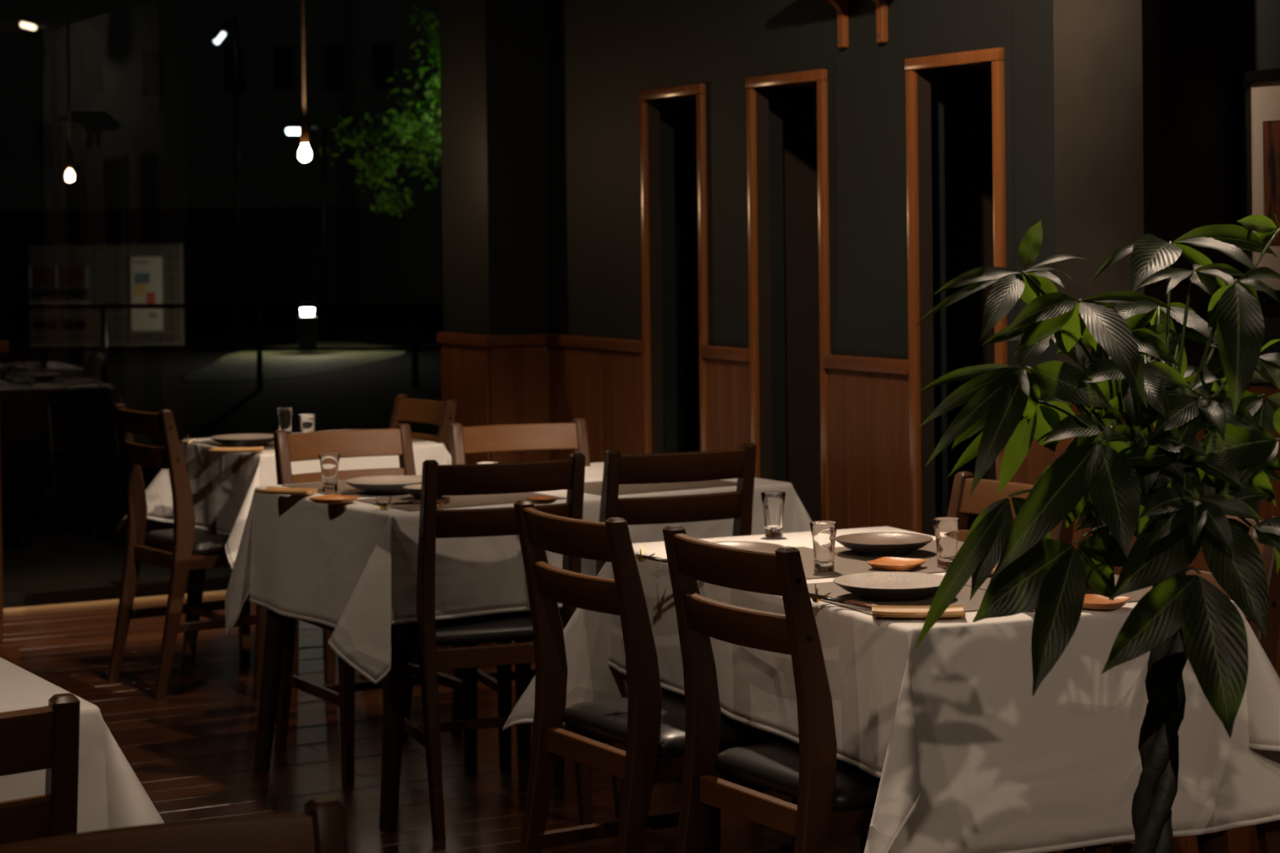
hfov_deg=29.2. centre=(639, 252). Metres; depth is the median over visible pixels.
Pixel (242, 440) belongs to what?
plate
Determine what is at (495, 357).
wall column
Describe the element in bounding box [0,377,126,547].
chair
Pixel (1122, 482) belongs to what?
potted plant
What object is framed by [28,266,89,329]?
display panel
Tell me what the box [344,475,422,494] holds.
plate
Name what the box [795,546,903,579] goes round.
placemat
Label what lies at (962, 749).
tablecloth
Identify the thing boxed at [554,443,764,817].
dining chair
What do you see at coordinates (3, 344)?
trim
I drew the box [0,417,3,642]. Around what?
wall
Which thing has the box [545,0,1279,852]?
wall
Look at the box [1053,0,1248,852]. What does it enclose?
wall column
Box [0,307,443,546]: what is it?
ground
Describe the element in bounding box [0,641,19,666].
baseboard
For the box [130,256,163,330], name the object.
poster
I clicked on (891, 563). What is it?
square dish
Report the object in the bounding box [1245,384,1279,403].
trim
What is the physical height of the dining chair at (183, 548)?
0.848 m
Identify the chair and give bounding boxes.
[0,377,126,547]
[0,693,79,844]
[0,796,348,852]
[106,403,298,699]
[273,423,477,785]
[322,394,457,685]
[382,453,593,841]
[448,417,590,769]
[513,499,797,852]
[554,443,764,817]
[662,524,880,852]
[792,471,1084,852]
[1069,515,1279,852]
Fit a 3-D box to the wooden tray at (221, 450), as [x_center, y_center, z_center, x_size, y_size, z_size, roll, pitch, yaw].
[-1.181,0.580,7.186,0.150,0.014,0.062,-1,1,0]
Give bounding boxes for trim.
[0,340,8,351]
[546,333,641,352]
[701,345,748,361]
[822,354,908,374]
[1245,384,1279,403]
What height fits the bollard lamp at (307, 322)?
0.570 m
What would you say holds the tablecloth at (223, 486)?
on the dining table at (196, 580)
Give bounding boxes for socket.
[300,115,308,142]
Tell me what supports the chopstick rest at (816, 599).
on the tablecloth at (962, 749)
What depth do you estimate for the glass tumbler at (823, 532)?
4.54 m
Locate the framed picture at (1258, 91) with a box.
[1236,67,1279,302]
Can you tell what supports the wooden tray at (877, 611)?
on the tablecloth at (962, 749)
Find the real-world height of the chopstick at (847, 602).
0.012 m
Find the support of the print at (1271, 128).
attached to the framed picture at (1258, 91)
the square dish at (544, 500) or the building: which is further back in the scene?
the building
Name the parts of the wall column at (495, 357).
column rail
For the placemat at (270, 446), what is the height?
0.002 m
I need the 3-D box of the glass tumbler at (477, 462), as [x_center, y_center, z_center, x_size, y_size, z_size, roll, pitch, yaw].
[-0.375,0.553,6.044,0.063,0.068,0.063,-1,1,-28]
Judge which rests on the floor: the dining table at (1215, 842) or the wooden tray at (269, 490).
the dining table at (1215, 842)
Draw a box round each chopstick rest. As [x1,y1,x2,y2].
[179,434,195,444]
[375,495,392,509]
[436,499,444,509]
[635,545,654,562]
[809,583,831,603]
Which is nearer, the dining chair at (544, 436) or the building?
the dining chair at (544, 436)
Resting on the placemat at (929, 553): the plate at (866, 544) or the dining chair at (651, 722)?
the plate at (866, 544)
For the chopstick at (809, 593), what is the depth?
4.14 m
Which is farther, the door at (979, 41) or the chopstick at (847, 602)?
the door at (979, 41)
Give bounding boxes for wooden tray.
[209,446,263,453]
[254,486,318,494]
[871,604,965,617]
[989,565,996,575]
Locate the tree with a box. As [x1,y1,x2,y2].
[319,5,441,217]
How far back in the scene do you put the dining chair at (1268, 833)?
4.25 m
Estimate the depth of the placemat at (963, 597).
4.20 m
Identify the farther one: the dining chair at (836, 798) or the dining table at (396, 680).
the dining table at (396, 680)
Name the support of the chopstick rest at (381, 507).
on the tablecloth at (350, 568)
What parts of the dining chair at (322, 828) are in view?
rail, post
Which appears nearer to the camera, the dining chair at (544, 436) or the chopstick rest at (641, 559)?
the chopstick rest at (641, 559)
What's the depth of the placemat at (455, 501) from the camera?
5.84 m
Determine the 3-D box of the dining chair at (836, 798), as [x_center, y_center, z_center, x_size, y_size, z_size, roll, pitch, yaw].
[0.323,0.895,4.197,0.490,0.848,0.388,-1,1,-31]
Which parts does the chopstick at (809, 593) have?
handle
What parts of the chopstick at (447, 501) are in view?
handle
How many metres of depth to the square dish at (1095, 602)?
4.09 m
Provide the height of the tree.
3.852 m
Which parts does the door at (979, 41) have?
casing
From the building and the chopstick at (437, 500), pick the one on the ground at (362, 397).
the building
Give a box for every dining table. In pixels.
[181,568,450,701]
[253,608,410,830]
[616,745,1229,852]
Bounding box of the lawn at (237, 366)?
[179,341,407,382]
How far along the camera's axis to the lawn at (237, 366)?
26.35 m
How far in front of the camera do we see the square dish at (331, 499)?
5.80 m
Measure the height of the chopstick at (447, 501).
0.012 m
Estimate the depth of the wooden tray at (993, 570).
4.45 m
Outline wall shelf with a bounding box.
[827,0,888,48]
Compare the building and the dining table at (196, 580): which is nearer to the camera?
the dining table at (196, 580)
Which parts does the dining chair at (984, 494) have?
leg, post, rail, rail, post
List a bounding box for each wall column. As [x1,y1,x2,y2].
[436,0,551,645]
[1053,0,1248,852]
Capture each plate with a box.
[210,433,274,447]
[318,429,356,431]
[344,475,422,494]
[403,484,443,500]
[711,541,784,551]
[833,572,943,602]
[835,532,933,556]
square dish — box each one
[308,493,359,504]
[525,495,557,504]
[866,556,926,570]
[1082,594,1130,609]
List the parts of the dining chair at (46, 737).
rail, rail, post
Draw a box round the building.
[0,0,443,311]
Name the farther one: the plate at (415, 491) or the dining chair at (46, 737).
the plate at (415, 491)
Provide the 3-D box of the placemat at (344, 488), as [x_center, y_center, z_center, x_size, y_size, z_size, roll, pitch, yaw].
[-0.657,0.590,6.226,0.420,0.002,0.290,-1,1,-32]
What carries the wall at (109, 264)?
on the ground at (362, 397)
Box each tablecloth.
[0,657,164,833]
[115,432,451,569]
[225,462,812,684]
[501,526,1279,852]
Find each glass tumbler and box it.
[275,407,293,434]
[298,413,315,433]
[318,453,340,492]
[475,462,499,463]
[760,491,786,537]
[809,520,837,572]
[933,516,960,568]
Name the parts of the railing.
post, post, post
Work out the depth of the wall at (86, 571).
10.00 m
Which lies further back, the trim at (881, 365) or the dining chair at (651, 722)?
the trim at (881, 365)
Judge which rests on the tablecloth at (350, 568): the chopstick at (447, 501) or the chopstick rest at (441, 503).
the chopstick rest at (441, 503)
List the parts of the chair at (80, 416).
tube frame, sling seat, tube frame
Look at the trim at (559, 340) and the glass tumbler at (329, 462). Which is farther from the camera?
the trim at (559, 340)
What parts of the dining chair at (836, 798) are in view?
post, rail, rail, seat, post, leg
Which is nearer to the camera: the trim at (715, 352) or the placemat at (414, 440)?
the trim at (715, 352)
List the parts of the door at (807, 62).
casing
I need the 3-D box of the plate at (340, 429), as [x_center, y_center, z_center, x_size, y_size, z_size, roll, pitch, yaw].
[-0.900,0.566,7.499,0.200,0.030,0.200,-1,1,-28]
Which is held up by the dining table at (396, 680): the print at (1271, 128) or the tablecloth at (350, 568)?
the tablecloth at (350, 568)
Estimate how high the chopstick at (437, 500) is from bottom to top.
0.012 m
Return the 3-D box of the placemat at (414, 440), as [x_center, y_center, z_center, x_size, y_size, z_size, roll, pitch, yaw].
[-0.855,0.580,7.641,0.220,0.002,0.420,-1,1,-31]
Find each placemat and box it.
[201,440,274,450]
[281,475,422,494]
[355,492,566,511]
[411,438,426,442]
[583,480,737,495]
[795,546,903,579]
[807,582,985,618]
[834,540,999,573]
[964,574,1152,602]
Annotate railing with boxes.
[20,302,443,389]
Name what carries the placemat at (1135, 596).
on the tablecloth at (962, 749)
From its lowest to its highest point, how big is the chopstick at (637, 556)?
0.012 m
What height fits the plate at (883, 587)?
0.030 m
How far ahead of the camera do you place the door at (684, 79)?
7.13 m
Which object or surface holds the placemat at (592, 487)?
on the tablecloth at (350, 568)
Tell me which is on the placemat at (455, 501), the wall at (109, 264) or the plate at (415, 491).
the plate at (415, 491)
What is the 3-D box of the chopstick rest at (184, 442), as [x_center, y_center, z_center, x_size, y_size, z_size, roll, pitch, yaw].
[-1.381,0.571,7.470,0.043,0.030,0.048,0,1,44]
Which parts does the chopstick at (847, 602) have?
handle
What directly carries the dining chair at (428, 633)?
on the floor
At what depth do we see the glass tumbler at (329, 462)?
6.05 m
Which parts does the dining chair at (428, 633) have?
leg, post, seat, rail, rail, leg, post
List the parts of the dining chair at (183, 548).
post, rail, rail, post, seat, leg, leg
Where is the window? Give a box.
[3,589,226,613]
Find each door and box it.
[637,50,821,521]
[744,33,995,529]
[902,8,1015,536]
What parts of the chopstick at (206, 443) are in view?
handle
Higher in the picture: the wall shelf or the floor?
the wall shelf
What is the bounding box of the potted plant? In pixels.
[913,213,1279,852]
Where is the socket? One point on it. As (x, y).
(304, 125)
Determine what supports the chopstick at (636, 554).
on the chopstick rest at (641, 559)
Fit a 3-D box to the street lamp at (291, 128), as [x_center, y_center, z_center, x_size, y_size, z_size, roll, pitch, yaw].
[-4.612,-0.333,34.012,0.546,2.944,0.113,-1,1,0]
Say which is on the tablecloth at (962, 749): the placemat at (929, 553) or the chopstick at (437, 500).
the placemat at (929, 553)
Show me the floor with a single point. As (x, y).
(192, 750)
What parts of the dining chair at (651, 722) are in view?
post, rail, rail, post, seat, leg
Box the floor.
[3,595,1055,852]
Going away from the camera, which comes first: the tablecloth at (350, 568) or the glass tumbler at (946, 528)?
the glass tumbler at (946, 528)
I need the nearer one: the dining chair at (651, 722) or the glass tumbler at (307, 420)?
the dining chair at (651, 722)
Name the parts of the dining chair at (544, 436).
post, leg, rail, post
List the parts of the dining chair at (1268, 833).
leg, post, rail, rail, post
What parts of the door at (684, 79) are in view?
panel, casing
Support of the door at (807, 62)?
in the wall at (594, 48)
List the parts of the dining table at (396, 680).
leg, leg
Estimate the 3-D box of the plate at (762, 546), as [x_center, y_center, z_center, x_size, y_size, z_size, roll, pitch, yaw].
[0.176,0.578,4.668,0.206,0.030,0.206,-1,1,-28]
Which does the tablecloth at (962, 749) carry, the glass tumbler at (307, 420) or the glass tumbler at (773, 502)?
the glass tumbler at (773, 502)
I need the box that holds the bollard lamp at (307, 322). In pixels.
[297,302,317,351]
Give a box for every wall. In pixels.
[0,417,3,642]
[2,538,232,607]
[27,243,184,346]
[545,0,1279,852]
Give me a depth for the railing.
21.98 m
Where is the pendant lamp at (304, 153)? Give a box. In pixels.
[297,0,311,162]
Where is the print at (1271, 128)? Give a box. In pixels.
[1262,120,1279,244]
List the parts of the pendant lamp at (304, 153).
cord, bulb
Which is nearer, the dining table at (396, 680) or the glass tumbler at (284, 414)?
the dining table at (396, 680)
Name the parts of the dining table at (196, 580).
leg, leg, leg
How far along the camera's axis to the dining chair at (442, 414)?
7.57 m
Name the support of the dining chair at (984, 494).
on the floor
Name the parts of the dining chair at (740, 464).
leg, seat, post, rail, rail, post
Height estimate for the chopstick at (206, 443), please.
0.012 m
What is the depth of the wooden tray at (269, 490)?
6.01 m
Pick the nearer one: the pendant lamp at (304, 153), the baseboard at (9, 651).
the baseboard at (9, 651)
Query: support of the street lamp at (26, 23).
on the ground at (362, 397)
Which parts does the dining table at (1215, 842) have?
leg, leg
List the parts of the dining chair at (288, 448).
post, rail, leg, rail, post, leg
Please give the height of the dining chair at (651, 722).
0.848 m
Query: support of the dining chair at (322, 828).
on the floor
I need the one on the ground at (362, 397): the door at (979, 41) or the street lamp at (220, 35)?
the street lamp at (220, 35)
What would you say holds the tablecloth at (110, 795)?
on the dining table
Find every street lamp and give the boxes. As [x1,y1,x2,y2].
[19,16,58,244]
[213,15,242,335]
[285,122,328,333]
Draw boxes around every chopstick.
[191,440,227,447]
[373,499,446,505]
[375,499,449,505]
[635,554,666,559]
[635,555,667,563]
[808,593,875,604]
[809,594,871,609]
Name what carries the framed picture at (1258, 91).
attached to the wall at (594, 48)
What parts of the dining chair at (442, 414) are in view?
leg, post, rail, rail, post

